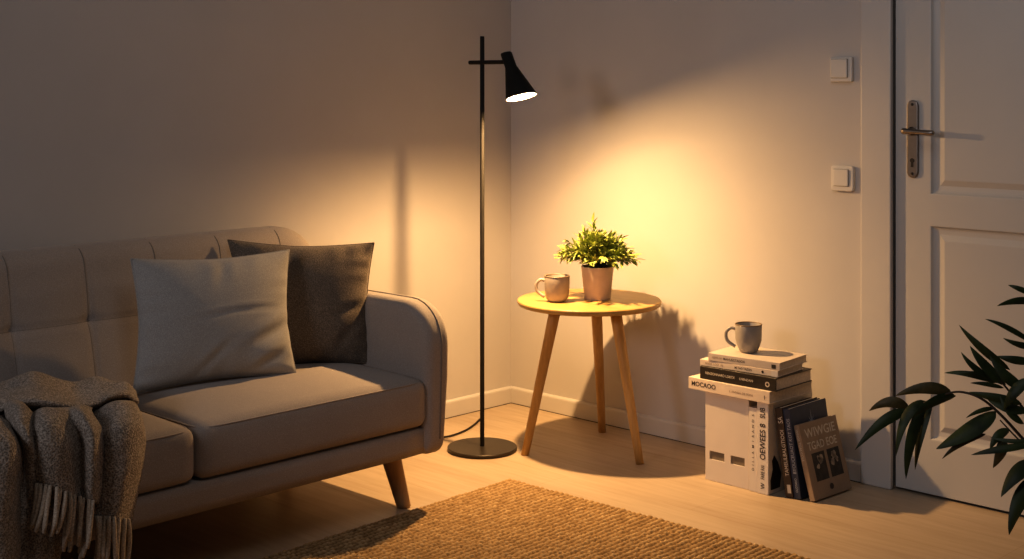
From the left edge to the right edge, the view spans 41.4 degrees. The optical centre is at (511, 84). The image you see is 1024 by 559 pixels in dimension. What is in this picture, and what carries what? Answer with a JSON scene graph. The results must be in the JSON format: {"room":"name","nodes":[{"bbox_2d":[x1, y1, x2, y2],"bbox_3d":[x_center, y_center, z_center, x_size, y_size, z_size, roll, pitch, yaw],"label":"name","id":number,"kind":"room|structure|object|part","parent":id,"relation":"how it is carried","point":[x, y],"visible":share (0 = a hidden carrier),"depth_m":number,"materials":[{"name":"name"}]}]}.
{"room":"living room","nodes":[
{"label":"living room","id":0,"kind":"room"},
{"bbox_2d":[0,0,510,399],"bbox_3d":[-1.608,-0.090,3.483,0.120,2.660,4.720,0,0,44],"label":"wall","id":1,"kind":"structure","parent":0,"point":[327,122],"depth_m":4.30,"materials":[{"name":"white paint"}]},
{"bbox_2d":[445,386,511,418],"bbox_3d":[-1.602,1.149,3.393,0.013,0.061,4.600,0,0,44],"label":"baseboard","id":2,"kind":"structure","parent":1,"relation":"attached to","point":[500,396],"depth_m":4.90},
{"bbox_2d":[59,403,1023,558],"bbox_3d":[-0.092,1.210,1.369,5.400,0.060,5.800,0,0,44],"label":"floor","id":3,"kind":"structure","parent":0,"point":[569,455],"depth_m":3.82,"materials":[{"name":"brown wood"}]},
{"bbox_2d":[0,226,447,548],"bbox_3d":[-0.987,0.808,3.455,0.696,0.755,1.649,0,0,44],"label":"sofa","id":4,"kind":"object","parent":3,"relation":"on","point":[69,312],"visible":0.47,"depth_m":3.54,"materials":[{"name":"beige fabric"}]},
{"bbox_2d":[0,371,143,558],"bbox_3d":[-1.077,0.901,3.103,0.468,0.425,0.666,0,0,-23],"label":"throw blanket","id":5,"kind":"object","parent":4,"relation":"on","point":[55,452],"visible":1,"depth_m":2.94,"materials":[{"name":"grey fabric"}]},
{"bbox_2d":[5,410,193,499],"bbox_3d":[-1.201,0.868,3.148,0.571,0.155,0.735,0,0,44],"label":"seat cushion","id":6,"kind":"object","parent":4,"relation":"on","point":[168,468],"depth_m":3.17,"materials":[{"name":"beige fabric"}]},
{"bbox_3d":[-1.156,0.719,3.618,0.226,0.575,1.600,0,0,44],"label":"backrest","id":7,"kind":"part","parent":4,"relation":"part of","materials":[{"name":"beige fabric"}]},
{"bbox_2d":[130,249,295,393],"bbox_3d":[-0.795,0.626,3.649,0.486,0.340,0.159,0,0,-35],"label":"cushion","id":8,"kind":"object","parent":4,"relation":"on","point":[200,319],"visible":0.99,"depth_m":3.59,"materials":[{"name":"grey fabric"}]},
{"bbox_2d":[132,363,424,478],"bbox_3d":[-0.686,0.868,3.677,0.571,0.155,0.735,0,0,44],"label":"seat cushion","id":9,"kind":"object","parent":4,"relation":"on","point":[248,426],"depth_m":3.49,"materials":[{"name":"beige fabric"}]},
{"bbox_2d":[227,239,374,363],"bbox_3d":[-0.602,0.630,3.898,0.423,0.368,0.155,0,0,-12],"label":"cushion","id":10,"kind":"object","parent":4,"relation":"on","point":[327,286],"visible":0.65,"depth_m":3.87,"materials":[{"name":"grey fabric"}]},
{"bbox_3d":[-0.328,1.096,3.787,0.088,0.177,0.057,0,0,-26],"label":"leg","id":11,"kind":"part","parent":4,"relation":"part of","materials":[{"name":"brown wood"}]},
{"bbox_3d":[-0.436,0.817,3.996,0.655,0.422,0.104,0,0,44],"label":"armrest","id":12,"kind":"part","parent":4,"relation":"part of","materials":[{"name":"beige fabric"}]},
{"bbox_2d":[444,36,536,458],"bbox_3d":[-0.149,0.511,4.452,0.304,1.337,0.578,0,0,-20],"label":"floor lamp","id":13,"kind":"object","parent":3,"relation":"on","point":[518,88],"visible":0.94,"depth_m":4.38,"materials":[{"name":"black metal"}]},
{"bbox_3d":[-0.145,1.175,4.579,0.231,0.007,0.335,0,0,44],"label":"power cord","id":14,"kind":"part","parent":13,"relation":"part of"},
{"bbox_3d":[0.017,-0.027,4.274,0.133,0.159,0.101,0,0,44],"label":"lamp shade","id":15,"kind":"part","parent":13,"relation":"part of","materials":[{"name":"black metal"}]},
{"bbox_2d":[260,478,809,558],"bbox_3d":[0.049,1.172,2.897,1.681,0.013,1.681,0,0,44],"label":"rug","id":16,"kind":"object","parent":3,"relation":"on","point":[509,518],"visible":1,"depth_m":3.52,"materials":[{"name":"fabric"}]},
{"bbox_2d":[517,289,661,464],"bbox_3d":[0.249,0.938,4.383,0.465,0.491,0.465,0,0,44],"label":"side table","id":17,"kind":"object","parent":3,"relation":"on","point":[621,303],"visible":0.93,"depth_m":4.32,"materials":[{"name":"brown wood"}]},
{"bbox_3d":[0.093,0.944,4.343,0.134,0.477,0.038,0,0,-12],"label":"leg","id":18,"kind":"part","parent":17,"relation":"part of","materials":[{"name":"brown wood"}]},
{"bbox_2d":[534,274,569,302],"bbox_3d":[0.137,0.650,4.339,0.100,0.084,0.087,0,0,44],"label":"mug","id":19,"kind":"object","parent":17,"relation":"on","point":[556,286],"visible":1,"depth_m":4.30,"materials":[{"name":"ceramic"}]},
{"bbox_3d":[0.089,0.650,4.341,0.035,0.064,0.008,0,0,7],"label":"handle","id":20,"kind":"part","parent":19,"relation":"part of","materials":[{"name":"beige ceramic"}]},
{"bbox_3d":[0.289,0.944,4.554,0.038,0.477,0.143,0,0,11],"label":"leg","id":21,"kind":"part","parent":17,"relation":"part of","materials":[{"name":"brown wood"}]},
{"bbox_2d":[554,213,644,300],"bbox_3d":[0.277,0.551,4.391,0.306,0.282,0.278,0,0,41],"label":"potted plant","id":22,"kind":"object","parent":17,"relation":"on","point":[599,252],"visible":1,"depth_m":4.35,"materials":[{"name":"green plant"}]},
{"bbox_3d":[0.277,0.638,4.385,0.105,0.107,0.105,0,0,44],"label":"pot","id":23,"kind":"part","parent":22,"relation":"part of","materials":[{"name":"ceramic"}]},
{"bbox_3d":[0.362,0.944,4.265,0.136,0.477,0.038,0,0,44],"label":"leg","id":24,"kind":"part","parent":17,"relation":"part of","materials":[{"name":"brown wood"}]},
{"bbox_2d":[705,391,756,489],"bbox_3d":[0.721,1.047,4.094,0.155,0.264,0.248,0,0,44],"label":"file box","id":25,"kind":"object","parent":3,"relation":"on","point":[726,417],"visible":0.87,"depth_m":4.00,"materials":[{"name":"white cardboard"}]},
{"bbox_2d":[689,374,812,403],"bbox_3d":[0.715,0.897,4.066,0.295,0.035,0.230,0,0,44],"label":"book","id":26,"kind":"object","parent":25,"relation":"on","point":[695,382],"visible":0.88,"depth_m":3.98,"materials":[{"name":"paper"}]},
{"bbox_2d":[700,365,811,391],"bbox_3d":[0.727,0.860,4.045,0.268,0.038,0.200,0,0,44],"label":"book","id":27,"kind":"object","parent":26,"relation":"on","point":[758,381],"visible":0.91,"depth_m":3.97,"materials":[{"name":"paper"}]},
{"bbox_2d":[700,357,802,376],"bbox_3d":[0.713,0.832,4.042,0.264,0.018,0.151,0,0,41],"label":"book","id":28,"kind":"object","parent":27,"relation":"on","point":[704,361],"visible":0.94,"depth_m":3.98,"materials":[{"name":"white paper"}]},
{"bbox_2d":[708,345,806,370],"bbox_3d":[0.732,0.811,4.040,0.239,0.022,0.171,0,0,40],"label":"book","id":29,"kind":"object","parent":28,"relation":"on","point":[765,358],"visible":0.95,"depth_m":4.00,"materials":[{"name":"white paper"}]},
{"bbox_2d":[724,321,761,352],"bbox_3d":[0.700,0.756,4.066,0.104,0.085,0.081,0,0,44],"label":"mug","id":30,"kind":"object","parent":29,"relation":"on","point":[748,334],"visible":1,"depth_m":4.03,"materials":[{"name":"ceramic"}]},
{"bbox_3d":[0.655,0.756,4.072,0.036,0.065,0.008,0,0,14],"label":"handle","id":31,"kind":"part","parent":30,"relation":"part of","materials":[{"name":"grey ceramic"}]},
{"bbox_2d":[749,405,756,491],"bbox_3d":[0.765,1.058,4.003,0.028,0.243,0.191,0,0,44],"label":"book","id":32,"kind":"object","parent":3,"relation":"on","point":[752,409],"visible":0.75,"depth_m":3.94,"materials":[{"name":"paper"}]},
{"bbox_2d":[757,392,811,494],"bbox_3d":[0.804,1.047,3.993,0.039,0.264,0.236,0,0,44],"label":"book","id":33,"kind":"object","parent":3,"relation":"on","point":[770,480],"visible":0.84,"depth_m":3.91,"materials":[{"name":"paper"}]},
{"bbox_2d":[770,455,780,489],"bbox_3d":[0.763,1.118,3.923,0.001,0.098,0.056,0,0,44],"label":"print","id":34,"kind":"object","parent":33,"relation":"attached to","point":[775,481],"depth_m":3.92},
{"bbox_2d":[775,397,816,497],"bbox_3d":[0.844,1.053,3.951,0.062,0.253,0.191,0,0,44],"label":"book","id":35,"kind":"object","parent":3,"relation":"on","point":[787,477],"visible":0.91,"depth_m":3.88,"materials":[{"name":"paper"}]},
{"bbox_2d":[783,398,827,498],"bbox_3d":[0.866,1.053,3.939,0.061,0.252,0.196,0,0,44],"label":"book","id":36,"kind":"object","parent":3,"relation":"on","point":[814,409],"visible":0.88,"depth_m":3.88,"materials":[{"name":"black paper"}]},
{"bbox_2d":[794,415,851,501],"bbox_3d":[0.897,1.075,3.914,0.183,0.209,0.073,0,0,-42],"label":"book","id":37,"kind":"object","parent":3,"relation":"on","point":[824,465],"visible":1,"depth_m":3.90,"materials":[{"name":"paper"}]},
{"bbox_2d":[811,450,829,481],"bbox_3d":[0.883,1.091,3.882,0.060,0.075,0.021,0,0,-42],"label":"photo","id":38,"kind":"object","parent":37,"relation":"attached to","point":[820,459],"depth_m":3.88},
{"bbox_2d":[826,446,843,476],"bbox_3d":[0.937,1.091,3.931,0.058,0.075,0.021,0,0,-42],"label":"photo","id":39,"kind":"object","parent":37,"relation":"attached to","point":[834,454],"depth_m":3.93},
{"bbox_2d":[855,285,1023,533],"bbox_3d":[1.141,0.819,2.975,0.392,0.718,0.849,0,0,-20],"label":"floor plant","id":40,"kind":"object","parent":3,"relation":"on","point":[918,412],"visible":1,"depth_m":3.20,"materials":[{"name":"green plant"}]},
{"bbox_3d":[1.116,0.845,3.032,0.591,0.228,0.414,0,0,44],"label":"stem","id":41,"kind":"part","parent":40,"relation":"part of","materials":[{"name":"green plant"}]},
{"bbox_3d":[1.216,0.874,2.944,0.103,0.169,0.522,0,0,-3],"label":"stem","id":42,"kind":"part","parent":40,"relation":"part of","materials":[{"name":"green plant"}]},
{"bbox_3d":[1.216,0.805,2.957,0.129,0.306,0.544,0,0,-6],"label":"stem","id":43,"kind":"part","parent":40,"relation":"part of","materials":[{"name":"green plant"}]},
{"bbox_2d":[511,0,895,486],"bbox_3d":[1.688,-0.090,3.488,4.600,2.660,0.120,0,0,44],"label":"wall","id":44,"kind":"structure","parent":0,"point":[709,135],"depth_m":4.47,"materials":[{"name":"white paint"}]},
{"bbox_2d":[511,386,860,482],"bbox_3d":[0.519,1.149,4.530,1.446,0.061,0.013,0,0,44],"label":"baseboard","id":45,"kind":"structure","parent":44,"relation":"attached to","point":[684,432],"depth_m":4.66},
{"bbox_2d":[830,57,853,81],"bbox_3d":[0.989,-0.046,4.070,0.074,0.074,0.019,0,0,44],"label":"light switch","id":46,"kind":"object","parent":44,"relation":"attached to","point":[841,68],"visible":1,"depth_m":4.06,"materials":[{"name":"white plastic"}]},
{"bbox_2d":[831,165,854,191],"bbox_3d":[0.991,0.280,4.067,0.076,0.077,0.019,0,0,44],"label":"light switch","id":47,"kind":"object","parent":44,"relation":"attached to","point":[842,176],"visible":1,"depth_m":4.06,"materials":[{"name":"white plastic"}]},
{"bbox_2d":[861,0,892,489],"bbox_3d":[1.419,0.115,3.654,1.062,2.130,0.017,0,0,44],"label":"trim","id":48,"kind":"structure","parent":44,"relation":"attached to","point":[876,15],"depth_m":3.98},
{"bbox_2d":[896,0,1023,514],"bbox_3d":[1.420,0.163,3.658,0.851,2.019,0.097,0,0,44],"label":"door","id":49,"kind":"structure","parent":44,"relation":"in","point":[960,63],"depth_m":3.83,"materials":[{"name":"white paint"}]},
{"bbox_3d":[1.158,0.156,3.918,0.036,0.224,0.008,0,0,44],"label":"plate","id":50,"kind":"part","parent":49,"relation":"part of","materials":[{"name":"silver metal"}]},
{"bbox_3d":[1.165,0.133,3.872,0.103,0.025,0.049,0,0,44],"label":"lever","id":51,"kind":"part","parent":49,"relation":"part of","materials":[{"name":"silver metal"}]},
{"bbox_3d":[1.430,-0.206,3.668,0.638,1.042,0.011,0,0,44],"label":"panel","id":52,"kind":"part","parent":49,"relation":"part of","materials":[{"name":"white paint"}]},
{"bbox_3d":[1.430,0.710,3.668,0.638,0.617,0.011,0,0,44],"label":"panel","id":53,"kind":"part","parent":49,"relation":"part of","materials":[{"name":"white paint"}]}
]}

